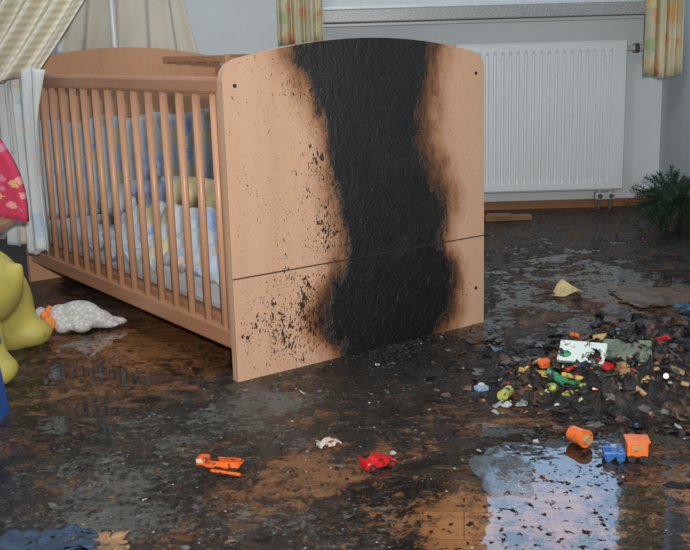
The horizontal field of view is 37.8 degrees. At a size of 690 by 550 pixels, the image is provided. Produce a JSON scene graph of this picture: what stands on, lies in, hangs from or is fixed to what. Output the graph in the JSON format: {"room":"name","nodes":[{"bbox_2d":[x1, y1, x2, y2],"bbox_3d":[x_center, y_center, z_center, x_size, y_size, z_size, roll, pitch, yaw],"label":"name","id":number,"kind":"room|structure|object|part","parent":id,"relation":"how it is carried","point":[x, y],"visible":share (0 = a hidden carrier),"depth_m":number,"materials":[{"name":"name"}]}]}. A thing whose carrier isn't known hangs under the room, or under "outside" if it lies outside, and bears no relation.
{"room":"fire-damaged room","nodes":[
{"label":"fire-damaged room","id":0,"kind":"room"},
{"bbox_2d":[0,206,689,549],"bbox_3d":[-0.374,0.376,1.743,3.630,0.001,5.840,-2,13,0],"label":"floor","id":1,"kind":"structure","parent":0,"point":[534,500],"depth_m":1.96,"materials":[{"name":"laminate"}]},
{"bbox_2d":[0,337,9,420],"bbox_3d":[-0.859,0.236,2.047,0.275,0.165,0.204,-2,13,0],"label":"crate","id":2,"kind":"object","parent":1,"relation":"on","point":[4,406],"visible":1,"depth_m":2.13,"materials":[{"name":"blue plastic"}]},
{"bbox_2d":[0,139,28,231],"bbox_3d":[-1.044,-0.134,2.834,0.380,0.550,0.240,-2,13,0],"label":"cushion","id":3,"kind":"object","parent":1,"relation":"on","point":[13,197],"visible":0.98,"depth_m":2.71,"materials":[{"name":"pink fabric"}]},
{"bbox_2d":[0,251,51,384],"bbox_3d":[-1.105,0.044,2.455,0.689,0.419,0.504,-2,13,0],"label":"toy hippo","id":4,"kind":"object","parent":1,"relation":"on","point":[21,327],"visible":0.97,"depth_m":2.55,"materials":[{"name":"yellow plastic"}]},
{"bbox_2d":[0,524,99,549],"bbox_3d":[-0.500,0.409,1.523,0.289,0.024,0.148,-2,13,0],"label":"cloth","id":5,"kind":"object","parent":1,"relation":"on","point":[51,538],"visible":1,"depth_m":1.54,"materials":[{"name":"blue fabric"}]},
{"bbox_2d":[35,300,126,332],"bbox_3d":[-0.745,0.112,2.763,0.282,0.078,0.108,-2,13,0],"label":"goose","id":6,"kind":"object","parent":1,"relation":"on","point":[80,316],"visible":0.76,"depth_m":2.74,"materials":[{"name":"white fabric"}]},
{"bbox_2d":[63,530,131,549],"bbox_3d":[-0.386,0.415,1.536,0.118,0.013,0.110,-2,13,0],"label":"scrap","id":7,"kind":"object","parent":1,"relation":"on","point":[109,539],"visible":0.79,"depth_m":1.56,"materials":[{"name":"beige paper"}]},
{"bbox_2d":[0,0,198,254],"bbox_3d":[-0.793,-0.798,3.309,0.526,1.621,1.245,10,17,42],"label":"canopy","id":8,"kind":"object","parent":1,"relation":"on","point":[30,30],"visible":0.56,"depth_m":3.06,"materials":[{"name":"beige fabric"}]},
{"bbox_2d":[0,66,49,254],"bbox_3d":[-1.010,-0.357,3.114,0.060,0.564,0.460,-11,16,-35],"label":"drape","id":9,"kind":"object","parent":8,"relation":"hanging from","point":[20,86],"depth_m":3.02,"materials":[{"name":"white fabric"}]},
{"bbox_2d":[0,0,83,82],"bbox_3d":[-0.968,-1.034,3.018,0.809,1.022,0.359,-8,14,-26],"label":"drape","id":10,"kind":"object","parent":8,"relation":"hanging from","point":[30,30],"depth_m":3.01,"materials":[{"name":"fabric"}]},
{"bbox_2d":[58,0,198,53],"bbox_3d":[-0.703,-0.994,3.485,0.781,1.321,0.251,-11,16,-36],"label":"drape","id":11,"kind":"object","parent":8,"relation":"hanging from","point":[163,24],"depth_m":3.52,"materials":[{"name":"beige fabric"}]},
{"bbox_2d":[195,454,244,475],"bbox_3d":[-0.224,0.342,1.813,0.091,0.027,0.047,2,13,14],"label":"toy truck","id":12,"kind":"object","parent":1,"relation":"on","point":[203,461],"visible":1,"depth_m":1.81,"materials":[{"name":"orange plastic"}]},
{"bbox_2d":[25,38,483,381],"bbox_3d":[-0.355,-0.297,2.991,0.770,0.760,1.396,-11,16,-35],"label":"crib","id":13,"kind":"object","parent":1,"relation":"on","point":[284,208],"visible":0.98,"depth_m":2.49,"materials":[{"name":"brown wood"}]},
{"bbox_3d":[-0.651,-0.238,2.783,0.026,0.615,1.344,-11,16,-35],"label":"rail","id":14,"kind":"part","parent":13,"relation":"part of","materials":[{"name":"brown wood"}]},
{"bbox_3d":[-0.349,-0.087,3.039,0.670,0.080,1.314,-11,16,-35],"label":"mattress","id":15,"kind":"part","parent":13,"relation":"part of","materials":[{"name":"white fabric"}]},
{"bbox_2d":[98,176,179,215],"bbox_3d":[-0.647,-0.261,3.369,0.330,0.118,0.436,-2,13,0],"label":"pillow","id":16,"kind":"object","parent":13,"relation":"on","point":[176,179],"depth_m":3.19,"materials":[{"name":"fabric"}]},
{"bbox_2d":[80,201,219,286],"bbox_3d":[-0.256,-0.128,2.896,0.696,0.176,0.965,-11,16,-35],"label":"duvet","id":17,"kind":"object","parent":13,"relation":"on","point":[162,251],"depth_m":2.75,"materials":[{"name":"fabric"}]},
{"bbox_2d":[173,177,214,208],"bbox_3d":[-0.350,-0.260,3.190,0.378,0.117,0.447,-14,17,-42],"label":"cushion","id":18,"kind":"object","parent":13,"relation":"on","point":[192,182],"depth_m":3.13,"materials":[{"name":"fabric"}]},
{"bbox_3d":[-0.059,-0.350,3.202,0.026,0.615,1.344,-11,16,-35],"label":"rail","id":19,"kind":"part","parent":13,"relation":"part of","materials":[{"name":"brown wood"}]},
{"bbox_2d":[315,437,341,449],"bbox_3d":[-0.031,0.318,1.917,0.047,0.014,0.024,-9,14,-28],"label":"toy car","id":20,"kind":"object","parent":1,"relation":"on","point":[326,442],"visible":1,"depth_m":1.91,"materials":[{"name":"white plastic"}]},
{"bbox_2d":[0,209,689,549],"bbox_3d":[0.203,0.028,2.927,2.409,0.126,3.213,-2,13,0],"label":"debris","id":21,"kind":"object","parent":1,"relation":"on","point":[658,387],"visible":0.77,"depth_m":2.12,"materials":[{"name":"brown wood"}]},
{"bbox_2d":[557,340,607,364],"bbox_3d":[0.510,0.167,2.168,0.100,0.040,0.048,4,14,23],"label":"cardboard box","id":22,"kind":"object","parent":21,"relation":"on","point":[578,349],"visible":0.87,"depth_m":2.17,"materials":[{"name":"white cardboard"}]},
{"bbox_2d":[603,339,651,361],"bbox_3d":[0.609,0.170,2.177,0.100,0.044,0.077,2,13,14],"label":"book","id":23,"kind":"object","parent":21,"relation":"on","point":[616,347],"visible":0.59,"depth_m":2.17,"materials":[{"name":"green paper"}]},
{"bbox_2d":[589,309,689,342],"bbox_3d":[0.761,0.129,2.466,0.325,0.051,0.223,-5,13,-13],"label":"debris","id":24,"kind":"object","parent":21,"relation":"on","point":[674,327],"depth_m":2.48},
{"bbox_2d":[358,452,396,471],"bbox_3d":[0.059,0.335,1.819,0.066,0.020,0.035,-9,14,-28],"label":"race car","id":25,"kind":"object","parent":1,"relation":"on","point":[375,460],"visible":1,"depth_m":1.81,"materials":[{"name":"red plastic"}]},
{"bbox_2d":[497,385,513,400],"bbox_3d":[0.345,0.250,2.152,0.024,0.024,0.051,6,15,29],"label":"toy flask","id":26,"kind":"object","parent":1,"relation":"on","point":[505,393],"visible":1,"depth_m":2.13,"materials":[{"name":"plastic"}]},
{"bbox_2d":[484,213,531,221],"bbox_3d":[0.695,-0.248,4.288,0.200,0.031,0.084,-3,13,-6],"label":"boards","id":27,"kind":"object","parent":1,"relation":"on","point":[489,217],"visible":0.93,"depth_m":4.28,"materials":[{"name":"brown wood"}]},
{"bbox_2d":[453,40,643,208],"bbox_3d":[0.904,-0.652,4.455,0.845,0.736,0.086,-2,13,0],"label":"radiator","id":28,"kind":"object","parent":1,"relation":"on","point":[554,112],"visible":0.92,"depth_m":4.40,"materials":[{"name":"metal"}]},
{"bbox_2d":[553,279,582,296],"bbox_3d":[0.657,0.038,3.007,0.098,0.041,0.061,-2,13,0],"label":"folded paper","id":29,"kind":"object","parent":1,"relation":"on","point":[563,288],"visible":1,"depth_m":3.01,"materials":[{"name":"yellow paper"}]},
{"bbox_2d":[566,425,592,447],"bbox_3d":[0.440,0.302,1.886,0.034,0.034,0.048,-9,15,-29],"label":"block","id":30,"kind":"object","parent":1,"relation":"on","point":[582,437],"visible":1,"depth_m":1.87,"materials":[{"name":"orange plastic"}]},
{"bbox_2d":[602,434,650,462],"bbox_3d":[0.506,0.312,1.819,0.080,0.041,0.035,0,13,7],"label":"train","id":31,"kind":"object","parent":1,"relation":"on","point":[636,445],"visible":1,"depth_m":1.81,"materials":[{"name":"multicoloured plastic"}]},
{"bbox_2d":[608,283,689,307],"bbox_3d":[0.984,0.057,2.953,0.397,0.013,0.264,-2,13,0],"label":"cardboard sheet","id":32,"kind":"object","parent":1,"relation":"on","point":[651,296],"visible":0.99,"depth_m":2.94,"materials":[{"name":"brown cardboard"}]},
{"bbox_2d":[621,165,689,233],"bbox_3d":[1.255,-0.302,3.955,0.314,0.255,0.430,-2,13,0],"label":"fir","id":33,"kind":"object","parent":1,"relation":"on","point":[672,206],"visible":1,"depth_m":3.92,"materials":[{"name":"green plant"}]},
{"bbox_2d":[671,303,689,312],"bbox_3d":[0.984,0.088,2.719,0.226,0.038,0.158,-10,15,-34],"label":"cloth","id":34,"kind":"object","parent":1,"relation":"on","point":[675,305],"visible":0.91,"depth_m":2.70,"materials":[{"name":"fabric"}]},
{"bbox_2d":[50,0,661,201],"bbox_3d":[-0.428,-1.502,4.384,3.910,2.500,0.140,-2,13,0],"label":"wall","id":35,"kind":"structure","parent":0,"point":[219,27],"depth_m":4.42,"materials":[{"name":"paint"}]},
{"bbox_2d":[323,1,645,23],"bbox_3d":[0.628,-1.124,4.318,1.520,0.052,0.170,-2,13,0],"label":"windowsill","id":36,"kind":"structure","parent":35,"relation":"attached to","point":[632,7],"depth_m":4.24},
{"bbox_2d":[323,15,645,27],"bbox_3d":[0.629,-1.100,4.369,1.520,0.014,0.080,-2,13,0],"label":"sill","id":37,"kind":"structure","parent":35,"relation":"attached to","point":[622,16],"depth_m":4.33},
{"bbox_2d":[323,0,645,9],"bbox_3d":[0.627,-1.160,4.320,1.520,0.016,0.150,-2,13,0],"label":"board","id":38,"kind":"object","parent":35,"relation":"attached to","point":[525,2],"depth_m":4.25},
{"bbox_2d":[484,197,652,209],"bbox_3d":[-0.393,-0.284,4.580,3.630,0.036,0.016,-2,13,0],"label":"baseboard","id":39,"kind":"structure","parent":35,"relation":"attached to","point":[565,203],"depth_m":4.57,"materials":[{"name":"brown wood"}]},
{"bbox_2d":[474,382,488,391],"bbox_3d":[0.297,0.243,2.200,0.032,0.018,0.030,-2,13,0],"label":"toy car","id":40,"kind":"object","parent":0,"point":[481,386],"depth_m":2.19,"materials":[{"name":"blue plastic"}]},
{"bbox_2d":[658,0,689,207],"bbox_3d":[1.475,-0.897,1.468,0.140,2.500,5.840,-2,13,0],"label":"wall","id":41,"kind":"structure","parent":0,"point":[674,150],"depth_m":4.28,"materials":[{"name":"paint"}]},
{"bbox_3d":[0.415,-2.450,3.842,1.871,0.024,0.094,-2,13,0],"label":"curtain rod","id":42,"kind":"object","parent":41,"relation":"attached to","visible":0},
{"bbox_2d":[277,0,323,45],"bbox_3d":[-0.203,-1.684,4.026,0.190,1.516,0.062,-2,13,0],"label":"window curtain","id":43,"kind":"object","parent":42,"relation":"hanging from","point":[299,21],"visible":0.89,"depth_m":4.17,"materials":[{"name":"fabric"}]},
{"bbox_2d":[643,0,684,78],"bbox_3d":[1.276,-1.624,3.946,0.145,1.681,0.062,-2,13,0],"label":"window curtain","id":44,"kind":"object","parent":42,"relation":"hanging from","point":[664,20],"visible":1,"depth_m":4.09,"materials":[{"name":"fabric"}]}
]}

